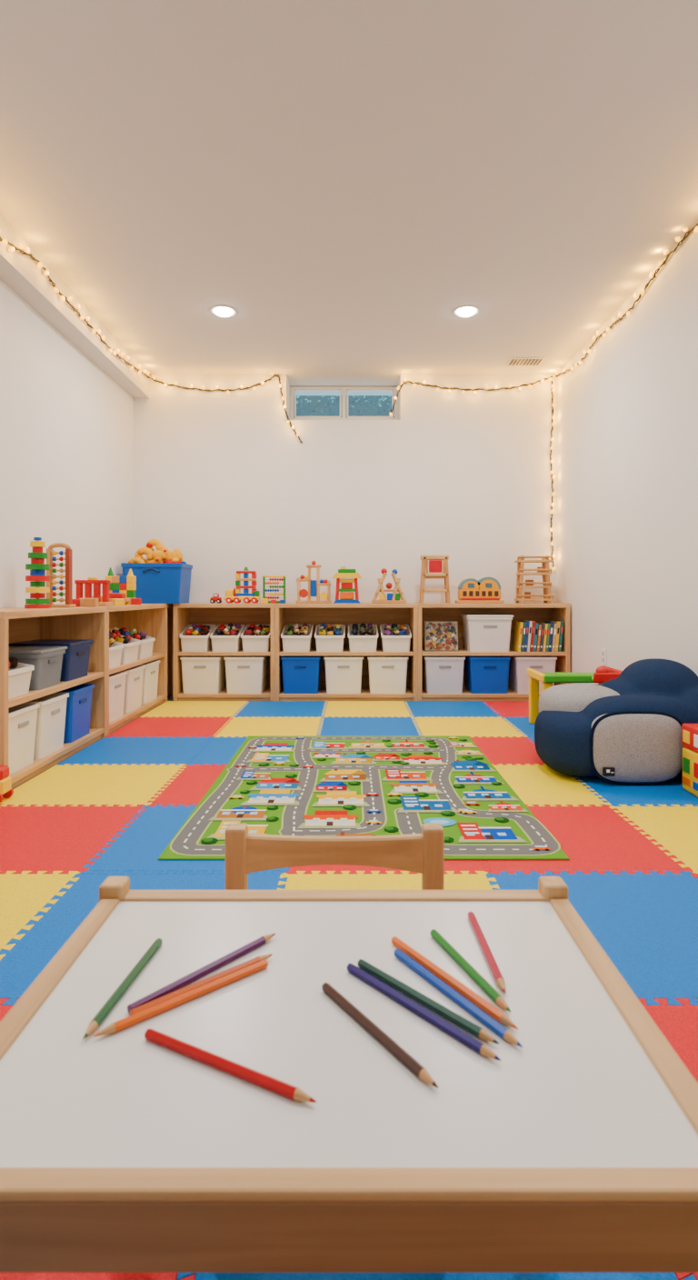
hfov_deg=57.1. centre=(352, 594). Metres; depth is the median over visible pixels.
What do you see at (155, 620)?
shelf unit
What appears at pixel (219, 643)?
storage bin
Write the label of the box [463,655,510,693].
storage bin
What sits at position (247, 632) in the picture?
toy piece
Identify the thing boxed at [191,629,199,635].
toy piece
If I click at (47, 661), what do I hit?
storage bin
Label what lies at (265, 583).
abacus
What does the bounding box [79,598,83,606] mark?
block
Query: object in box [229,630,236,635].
toy piece
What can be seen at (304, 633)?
toy piece
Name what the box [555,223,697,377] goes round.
string light
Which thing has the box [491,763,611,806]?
foam mat
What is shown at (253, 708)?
foam mat
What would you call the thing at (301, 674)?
storage bin
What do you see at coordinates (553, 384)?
string light
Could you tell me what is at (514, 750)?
foam mat
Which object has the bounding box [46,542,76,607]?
abacus
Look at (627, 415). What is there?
wall
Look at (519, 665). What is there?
storage bin
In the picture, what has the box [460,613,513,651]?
storage bin
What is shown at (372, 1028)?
pencil
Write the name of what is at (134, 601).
block
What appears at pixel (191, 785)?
foam mat
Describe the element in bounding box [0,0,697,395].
ceiling
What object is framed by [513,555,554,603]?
toy
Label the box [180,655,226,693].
storage bin
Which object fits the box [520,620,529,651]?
book
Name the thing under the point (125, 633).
toy piece
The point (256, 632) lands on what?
toy piece
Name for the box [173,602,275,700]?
shelf unit
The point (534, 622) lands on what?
book
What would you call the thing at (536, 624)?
book
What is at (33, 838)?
foam mat
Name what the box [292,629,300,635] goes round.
toy piece
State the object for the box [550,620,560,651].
book
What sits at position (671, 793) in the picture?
foam mat
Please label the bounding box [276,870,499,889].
foam mat
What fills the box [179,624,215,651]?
storage bin
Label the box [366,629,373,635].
toy piece
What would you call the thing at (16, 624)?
shelf unit
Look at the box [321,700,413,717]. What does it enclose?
foam mat
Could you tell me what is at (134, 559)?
plush toy
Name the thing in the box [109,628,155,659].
storage bin
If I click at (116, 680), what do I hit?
storage bin
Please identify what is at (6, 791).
toy truck
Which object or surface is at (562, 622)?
book
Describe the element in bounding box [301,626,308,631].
toy piece
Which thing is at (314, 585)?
toy
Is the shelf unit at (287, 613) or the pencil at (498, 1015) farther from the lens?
the shelf unit at (287, 613)
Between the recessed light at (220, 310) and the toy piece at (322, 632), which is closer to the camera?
the recessed light at (220, 310)
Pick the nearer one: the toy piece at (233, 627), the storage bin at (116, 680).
the storage bin at (116, 680)
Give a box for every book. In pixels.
[512,621,523,651]
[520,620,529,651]
[520,621,526,651]
[524,620,532,651]
[527,620,535,651]
[532,622,539,651]
[536,624,541,651]
[538,622,544,651]
[539,622,548,651]
[541,622,550,651]
[544,620,553,651]
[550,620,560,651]
[550,623,557,651]
[554,620,564,651]
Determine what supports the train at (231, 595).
on the shelf unit at (185, 615)
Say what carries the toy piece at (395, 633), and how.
in the storage bin at (399, 643)
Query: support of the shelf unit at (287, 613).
on the floor
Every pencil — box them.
[82,938,162,1039]
[93,959,268,1036]
[127,933,275,1013]
[130,953,272,1015]
[144,1028,316,1102]
[321,982,438,1088]
[347,962,500,1060]
[357,959,499,1044]
[391,936,518,1029]
[394,949,522,1047]
[430,929,510,1012]
[468,910,506,993]
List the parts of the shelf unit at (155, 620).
panel, panel, shelf, shelf, panel, panel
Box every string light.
[0,236,150,378]
[150,372,302,442]
[389,375,552,416]
[550,380,555,569]
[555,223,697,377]
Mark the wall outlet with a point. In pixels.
(603, 650)
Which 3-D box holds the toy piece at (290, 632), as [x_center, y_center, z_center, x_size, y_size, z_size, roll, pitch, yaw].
[-0.497,0.302,5.048,0.056,0.045,0.051,0,0,-13]
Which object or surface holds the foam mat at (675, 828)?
on the floor
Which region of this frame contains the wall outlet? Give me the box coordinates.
[600,648,606,665]
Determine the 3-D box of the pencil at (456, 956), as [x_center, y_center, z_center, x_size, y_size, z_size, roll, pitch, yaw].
[0.122,0.396,0.680,0.009,0.009,0.154,0,0,-21]
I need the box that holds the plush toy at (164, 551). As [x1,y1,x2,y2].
[151,547,168,559]
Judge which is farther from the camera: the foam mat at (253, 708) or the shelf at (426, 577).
the shelf at (426, 577)
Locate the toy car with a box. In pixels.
[210,593,221,603]
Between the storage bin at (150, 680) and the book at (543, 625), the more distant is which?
the book at (543, 625)
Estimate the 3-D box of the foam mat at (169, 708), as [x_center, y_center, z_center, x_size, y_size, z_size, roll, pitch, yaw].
[-1.107,0.824,4.604,0.636,0.012,0.651,0,0,0]
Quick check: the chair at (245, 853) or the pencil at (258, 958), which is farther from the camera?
the chair at (245, 853)
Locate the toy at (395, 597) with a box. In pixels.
[371,568,406,603]
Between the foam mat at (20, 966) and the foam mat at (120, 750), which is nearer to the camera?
the foam mat at (20, 966)
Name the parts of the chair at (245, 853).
leg, backrest, leg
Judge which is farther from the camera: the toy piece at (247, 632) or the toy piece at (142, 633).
the toy piece at (247, 632)
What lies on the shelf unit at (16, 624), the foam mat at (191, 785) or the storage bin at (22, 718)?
the storage bin at (22, 718)
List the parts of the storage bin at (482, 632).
lid, handle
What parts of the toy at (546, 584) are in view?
post, post, post, post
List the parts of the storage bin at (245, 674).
handle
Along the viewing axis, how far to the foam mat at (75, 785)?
2.74 m
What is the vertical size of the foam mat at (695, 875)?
0.012 m
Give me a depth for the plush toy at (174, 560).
4.96 m
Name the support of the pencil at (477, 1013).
on the table at (575, 1150)
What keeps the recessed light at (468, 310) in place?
in the ceiling
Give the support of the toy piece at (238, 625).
in the storage bin at (219, 643)
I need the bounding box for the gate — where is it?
[74,577,113,606]
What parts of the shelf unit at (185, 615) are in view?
panel, shelf, shelf, panel, panel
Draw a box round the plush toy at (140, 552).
[134,547,153,560]
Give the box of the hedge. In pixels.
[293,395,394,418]
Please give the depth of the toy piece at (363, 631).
5.04 m
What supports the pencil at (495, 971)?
on the table at (575, 1150)
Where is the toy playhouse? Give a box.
[454,577,504,603]
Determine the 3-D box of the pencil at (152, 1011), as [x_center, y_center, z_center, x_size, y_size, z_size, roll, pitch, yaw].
[-0.163,0.396,0.632,0.180,0.009,0.009,0,0,-39]
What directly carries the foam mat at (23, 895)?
on the floor
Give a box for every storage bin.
[8,639,94,681]
[8,646,67,689]
[8,662,34,699]
[8,702,39,775]
[26,692,69,759]
[56,683,94,743]
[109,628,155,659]
[109,642,124,668]
[109,670,127,722]
[114,636,140,663]
[122,664,145,712]
[141,660,159,703]
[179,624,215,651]
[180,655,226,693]
[210,624,244,651]
[223,655,269,693]
[240,624,270,651]
[280,624,313,651]
[280,655,321,693]
[314,624,345,651]
[323,655,363,693]
[348,624,378,651]
[366,655,409,693]
[380,624,411,651]
[421,655,465,693]
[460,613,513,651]
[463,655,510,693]
[508,655,557,693]
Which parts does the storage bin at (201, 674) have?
handle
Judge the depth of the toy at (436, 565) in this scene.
5.07 m
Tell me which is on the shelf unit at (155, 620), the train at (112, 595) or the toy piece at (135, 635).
the train at (112, 595)
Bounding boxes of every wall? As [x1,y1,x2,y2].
[0,279,133,608]
[133,374,557,602]
[557,222,697,684]
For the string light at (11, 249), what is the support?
attached to the wall at (66, 426)
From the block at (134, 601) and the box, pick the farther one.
the box
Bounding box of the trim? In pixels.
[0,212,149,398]
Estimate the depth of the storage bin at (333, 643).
4.99 m
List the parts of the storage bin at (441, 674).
handle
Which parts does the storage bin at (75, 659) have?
lid, handle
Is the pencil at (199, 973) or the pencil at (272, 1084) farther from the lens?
the pencil at (199, 973)
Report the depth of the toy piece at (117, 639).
4.16 m
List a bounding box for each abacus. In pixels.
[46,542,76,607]
[262,575,286,603]
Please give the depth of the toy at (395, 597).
5.07 m
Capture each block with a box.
[72,599,79,606]
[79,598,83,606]
[83,598,98,607]
[111,598,124,605]
[130,598,141,604]
[260,598,268,603]
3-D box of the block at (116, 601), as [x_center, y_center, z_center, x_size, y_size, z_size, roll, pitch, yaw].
[-1.480,0.048,4.050,0.063,0.045,0.045,0,0,-38]
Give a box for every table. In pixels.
[0,876,697,1272]
[527,665,622,723]
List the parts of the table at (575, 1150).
rail, leg, rail, rail, leg, rail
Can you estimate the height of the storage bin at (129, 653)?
0.200 m
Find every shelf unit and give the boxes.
[0,606,107,789]
[106,603,173,735]
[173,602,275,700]
[274,602,418,700]
[414,602,569,700]
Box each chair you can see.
[225,823,444,889]
[534,658,697,784]
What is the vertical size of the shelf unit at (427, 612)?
0.760 m
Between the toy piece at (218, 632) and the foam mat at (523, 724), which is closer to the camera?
the foam mat at (523, 724)
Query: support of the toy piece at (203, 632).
in the storage bin at (188, 643)
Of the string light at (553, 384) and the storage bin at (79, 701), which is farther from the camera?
the string light at (553, 384)
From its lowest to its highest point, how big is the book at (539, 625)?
0.211 m
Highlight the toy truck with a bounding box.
[0,765,13,802]
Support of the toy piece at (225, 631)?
in the storage bin at (219, 643)
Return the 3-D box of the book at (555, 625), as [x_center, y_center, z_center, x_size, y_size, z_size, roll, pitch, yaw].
[1.568,0.335,5.069,0.042,0.220,0.172,0,0,0]
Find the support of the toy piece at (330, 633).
in the storage bin at (333, 643)
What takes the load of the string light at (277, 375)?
attached to the wall at (223, 480)
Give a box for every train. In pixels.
[109,592,130,605]
[223,566,260,603]
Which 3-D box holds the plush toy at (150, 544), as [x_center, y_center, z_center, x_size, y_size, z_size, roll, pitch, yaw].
[-1.578,-0.382,5.107,0.154,0.122,0.071,0,0,9]
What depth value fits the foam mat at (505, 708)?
4.64 m
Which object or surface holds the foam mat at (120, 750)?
on the floor
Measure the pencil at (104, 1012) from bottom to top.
0.009 m
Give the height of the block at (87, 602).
0.050 m
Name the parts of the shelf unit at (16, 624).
panel, panel, shelf, shelf, panel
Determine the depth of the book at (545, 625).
4.99 m
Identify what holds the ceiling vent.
in the ceiling
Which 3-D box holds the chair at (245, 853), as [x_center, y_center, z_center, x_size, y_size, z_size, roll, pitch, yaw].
[-0.028,0.589,0.911,0.338,0.458,0.233,0,0,0]
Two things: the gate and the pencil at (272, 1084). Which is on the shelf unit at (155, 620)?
the gate
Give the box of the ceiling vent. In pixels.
[505,357,545,365]
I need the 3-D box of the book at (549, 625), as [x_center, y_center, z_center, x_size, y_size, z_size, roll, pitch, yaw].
[1.519,0.335,5.069,0.039,0.219,0.172,0,0,0]
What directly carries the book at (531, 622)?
on the shelf unit at (427, 612)
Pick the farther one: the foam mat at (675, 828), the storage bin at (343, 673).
the storage bin at (343, 673)
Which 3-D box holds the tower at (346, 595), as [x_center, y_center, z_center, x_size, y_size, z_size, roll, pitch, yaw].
[-0.045,-0.075,5.120,0.240,0.290,0.130,0,0,0]
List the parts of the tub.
handle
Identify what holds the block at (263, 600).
on the shelf unit at (185, 615)
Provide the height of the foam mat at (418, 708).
0.012 m
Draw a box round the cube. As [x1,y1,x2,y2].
[681,723,697,797]
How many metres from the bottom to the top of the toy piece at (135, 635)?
0.052 m
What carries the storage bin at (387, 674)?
on the shelf unit at (287, 613)
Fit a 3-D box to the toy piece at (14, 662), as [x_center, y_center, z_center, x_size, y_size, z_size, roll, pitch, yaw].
[-1.528,0.305,2.875,0.053,0.051,0.056,0,0,-45]
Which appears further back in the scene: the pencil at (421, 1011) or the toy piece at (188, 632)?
the toy piece at (188, 632)
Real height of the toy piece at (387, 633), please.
0.057 m
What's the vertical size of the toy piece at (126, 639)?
0.052 m
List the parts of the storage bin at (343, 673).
handle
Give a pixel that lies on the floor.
(169, 697)
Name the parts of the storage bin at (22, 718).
handle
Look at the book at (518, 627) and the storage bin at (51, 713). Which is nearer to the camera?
the storage bin at (51, 713)
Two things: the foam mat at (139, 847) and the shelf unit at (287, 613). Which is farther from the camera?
the shelf unit at (287, 613)
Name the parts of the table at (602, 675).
leg, leg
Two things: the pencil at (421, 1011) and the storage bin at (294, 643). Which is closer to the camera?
the pencil at (421, 1011)
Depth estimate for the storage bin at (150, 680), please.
4.62 m
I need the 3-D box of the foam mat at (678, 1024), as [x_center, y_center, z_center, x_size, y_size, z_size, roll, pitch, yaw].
[0.700,0.824,0.990,0.622,0.012,0.622,0,0,0]
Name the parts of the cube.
shape panel, shape panel, shape panel, shape panel, shape panel, shape panel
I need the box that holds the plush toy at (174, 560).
[164,558,181,562]
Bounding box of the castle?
[105,567,136,604]
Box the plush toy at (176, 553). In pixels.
[166,549,182,560]
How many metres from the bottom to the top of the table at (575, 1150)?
0.438 m
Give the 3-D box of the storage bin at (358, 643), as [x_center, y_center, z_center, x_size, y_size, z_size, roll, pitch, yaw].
[0.081,0.346,5.125,0.238,0.200,0.300,0,0,0]
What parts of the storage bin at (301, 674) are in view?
handle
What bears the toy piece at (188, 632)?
in the storage bin at (188, 643)
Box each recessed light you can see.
[210,304,237,317]
[452,304,479,317]
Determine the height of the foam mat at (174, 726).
0.012 m
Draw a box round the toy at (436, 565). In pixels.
[419,555,450,603]
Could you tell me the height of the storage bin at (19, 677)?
0.170 m
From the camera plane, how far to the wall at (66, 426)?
3.98 m
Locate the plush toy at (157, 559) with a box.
[147,556,162,562]
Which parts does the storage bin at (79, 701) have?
handle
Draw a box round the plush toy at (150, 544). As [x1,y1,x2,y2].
[145,539,163,551]
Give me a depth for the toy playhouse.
5.07 m
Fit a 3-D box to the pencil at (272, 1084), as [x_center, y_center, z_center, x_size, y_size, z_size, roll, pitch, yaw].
[-0.107,0.396,0.540,0.175,0.009,0.009,0,0,26]
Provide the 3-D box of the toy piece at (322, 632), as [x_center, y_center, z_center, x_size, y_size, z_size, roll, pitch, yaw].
[-0.235,0.301,5.046,0.056,0.052,0.052,0,0,-34]
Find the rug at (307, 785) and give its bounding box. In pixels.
[158,735,569,859]
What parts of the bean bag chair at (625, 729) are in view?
seat, armrest panel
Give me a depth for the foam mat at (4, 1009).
0.77 m
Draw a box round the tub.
[120,562,192,603]
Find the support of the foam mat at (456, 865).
on the floor
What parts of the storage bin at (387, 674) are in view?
handle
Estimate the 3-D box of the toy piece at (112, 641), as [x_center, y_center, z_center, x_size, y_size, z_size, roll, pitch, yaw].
[-1.512,0.297,4.007,0.055,0.054,0.051,0,0,0]
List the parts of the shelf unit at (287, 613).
panel, shelf, shelf, panel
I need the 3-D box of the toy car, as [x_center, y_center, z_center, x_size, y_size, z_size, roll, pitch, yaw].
[-1.090,0.030,5.120,0.085,0.080,0.058,0,0,0]
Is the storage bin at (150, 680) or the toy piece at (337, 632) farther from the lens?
the toy piece at (337, 632)
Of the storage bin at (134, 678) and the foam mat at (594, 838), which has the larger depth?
the storage bin at (134, 678)
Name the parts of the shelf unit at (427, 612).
panel, shelf, panel, shelf, panel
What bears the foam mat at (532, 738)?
on the floor
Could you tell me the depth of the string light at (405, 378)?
5.32 m
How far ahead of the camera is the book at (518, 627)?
5.03 m
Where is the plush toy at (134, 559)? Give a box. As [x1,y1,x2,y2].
[128,557,144,562]
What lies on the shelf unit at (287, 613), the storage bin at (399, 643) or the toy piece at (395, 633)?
the storage bin at (399, 643)
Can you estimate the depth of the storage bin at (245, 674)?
4.99 m
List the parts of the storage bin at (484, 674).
handle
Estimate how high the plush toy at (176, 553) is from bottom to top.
0.106 m
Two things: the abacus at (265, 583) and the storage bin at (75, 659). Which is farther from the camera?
the abacus at (265, 583)
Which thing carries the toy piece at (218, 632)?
in the storage bin at (219, 643)
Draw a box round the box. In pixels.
[424,621,458,650]
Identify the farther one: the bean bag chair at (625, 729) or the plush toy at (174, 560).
the plush toy at (174, 560)
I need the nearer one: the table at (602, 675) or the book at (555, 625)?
the table at (602, 675)
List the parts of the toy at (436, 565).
post, post, red panel, post, post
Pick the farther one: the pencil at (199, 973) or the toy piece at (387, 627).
the toy piece at (387, 627)
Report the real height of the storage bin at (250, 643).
0.200 m
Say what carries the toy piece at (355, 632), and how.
in the storage bin at (358, 643)
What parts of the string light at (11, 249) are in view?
light bulb, light bulb, light bulb, light bulb, light bulb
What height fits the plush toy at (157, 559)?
0.109 m
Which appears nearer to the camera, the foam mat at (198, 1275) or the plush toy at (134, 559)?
the foam mat at (198, 1275)
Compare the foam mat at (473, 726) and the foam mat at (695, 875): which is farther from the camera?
the foam mat at (473, 726)
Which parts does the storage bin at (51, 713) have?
handle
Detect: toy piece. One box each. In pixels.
[8,656,18,669]
[109,638,115,646]
[111,627,119,632]
[114,636,124,642]
[121,630,129,635]
[121,636,129,643]
[132,633,139,639]
[140,631,147,639]
[185,629,191,635]
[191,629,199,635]
[200,629,207,635]
[215,629,221,635]
[221,628,229,635]
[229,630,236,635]
[231,626,239,632]
[234,623,240,629]
[244,629,252,635]
[252,630,260,635]
[260,630,267,635]
[286,630,292,635]
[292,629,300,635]
[300,630,308,635]
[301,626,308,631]
[319,629,326,635]
[327,630,333,635]
[334,629,340,635]
[351,629,358,635]
[360,629,367,635]
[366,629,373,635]
[384,625,391,632]
[384,630,391,635]
[392,630,399,635]
[400,630,406,635]
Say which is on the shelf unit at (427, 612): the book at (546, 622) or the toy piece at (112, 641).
the book at (546, 622)
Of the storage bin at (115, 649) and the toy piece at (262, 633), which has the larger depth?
the toy piece at (262, 633)
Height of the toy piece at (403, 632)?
0.041 m
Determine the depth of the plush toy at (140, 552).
5.04 m
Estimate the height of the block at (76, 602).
0.045 m
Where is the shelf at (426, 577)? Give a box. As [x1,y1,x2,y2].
[425,576,445,579]
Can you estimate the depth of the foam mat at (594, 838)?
2.08 m
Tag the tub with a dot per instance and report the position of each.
(156, 583)
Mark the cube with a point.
(689, 732)
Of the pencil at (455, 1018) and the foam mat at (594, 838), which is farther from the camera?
the foam mat at (594, 838)
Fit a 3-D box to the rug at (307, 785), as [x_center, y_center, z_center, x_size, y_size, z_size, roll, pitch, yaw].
[0.037,0.813,2.833,1.275,0.009,1.715,0,0,0]
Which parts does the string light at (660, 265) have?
light bulb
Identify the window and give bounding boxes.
[290,386,398,419]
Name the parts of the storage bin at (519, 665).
handle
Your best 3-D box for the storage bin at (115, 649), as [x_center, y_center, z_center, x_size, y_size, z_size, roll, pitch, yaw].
[-1.585,0.346,3.930,0.280,0.200,0.290,0,0,0]
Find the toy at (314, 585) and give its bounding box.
[295,560,331,603]
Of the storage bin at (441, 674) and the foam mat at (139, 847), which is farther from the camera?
the storage bin at (441, 674)
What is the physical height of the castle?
0.260 m
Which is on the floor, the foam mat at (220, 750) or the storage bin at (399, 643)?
the foam mat at (220, 750)
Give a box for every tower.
[24,537,50,608]
[331,567,361,603]
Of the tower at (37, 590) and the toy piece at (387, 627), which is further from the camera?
the toy piece at (387, 627)
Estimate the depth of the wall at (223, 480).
5.34 m
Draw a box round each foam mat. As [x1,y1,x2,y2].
[0,763,186,806]
[0,804,146,873]
[0,870,79,959]
[0,870,287,1005]
[0,998,195,1279]
[57,736,213,765]
[81,804,289,874]
[105,716,232,737]
[140,700,249,717]
[147,763,227,806]
[176,1272,696,1279]
[186,736,247,765]
[213,716,324,737]
[232,700,328,717]
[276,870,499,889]
[285,860,490,874]
[316,716,422,735]
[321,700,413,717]
[403,700,502,717]
[410,716,527,737]
[470,736,545,765]
[479,804,693,874]
[481,700,529,717]
[485,870,697,1005]
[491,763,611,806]
[501,716,534,737]
[525,736,534,743]
[571,775,697,806]
[609,804,697,873]
[638,998,697,1279]
[690,872,697,878]
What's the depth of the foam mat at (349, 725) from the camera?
3.97 m
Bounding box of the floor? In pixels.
[13,695,173,789]
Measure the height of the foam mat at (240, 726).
0.012 m
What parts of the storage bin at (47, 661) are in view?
lid, handle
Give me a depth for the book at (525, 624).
4.99 m

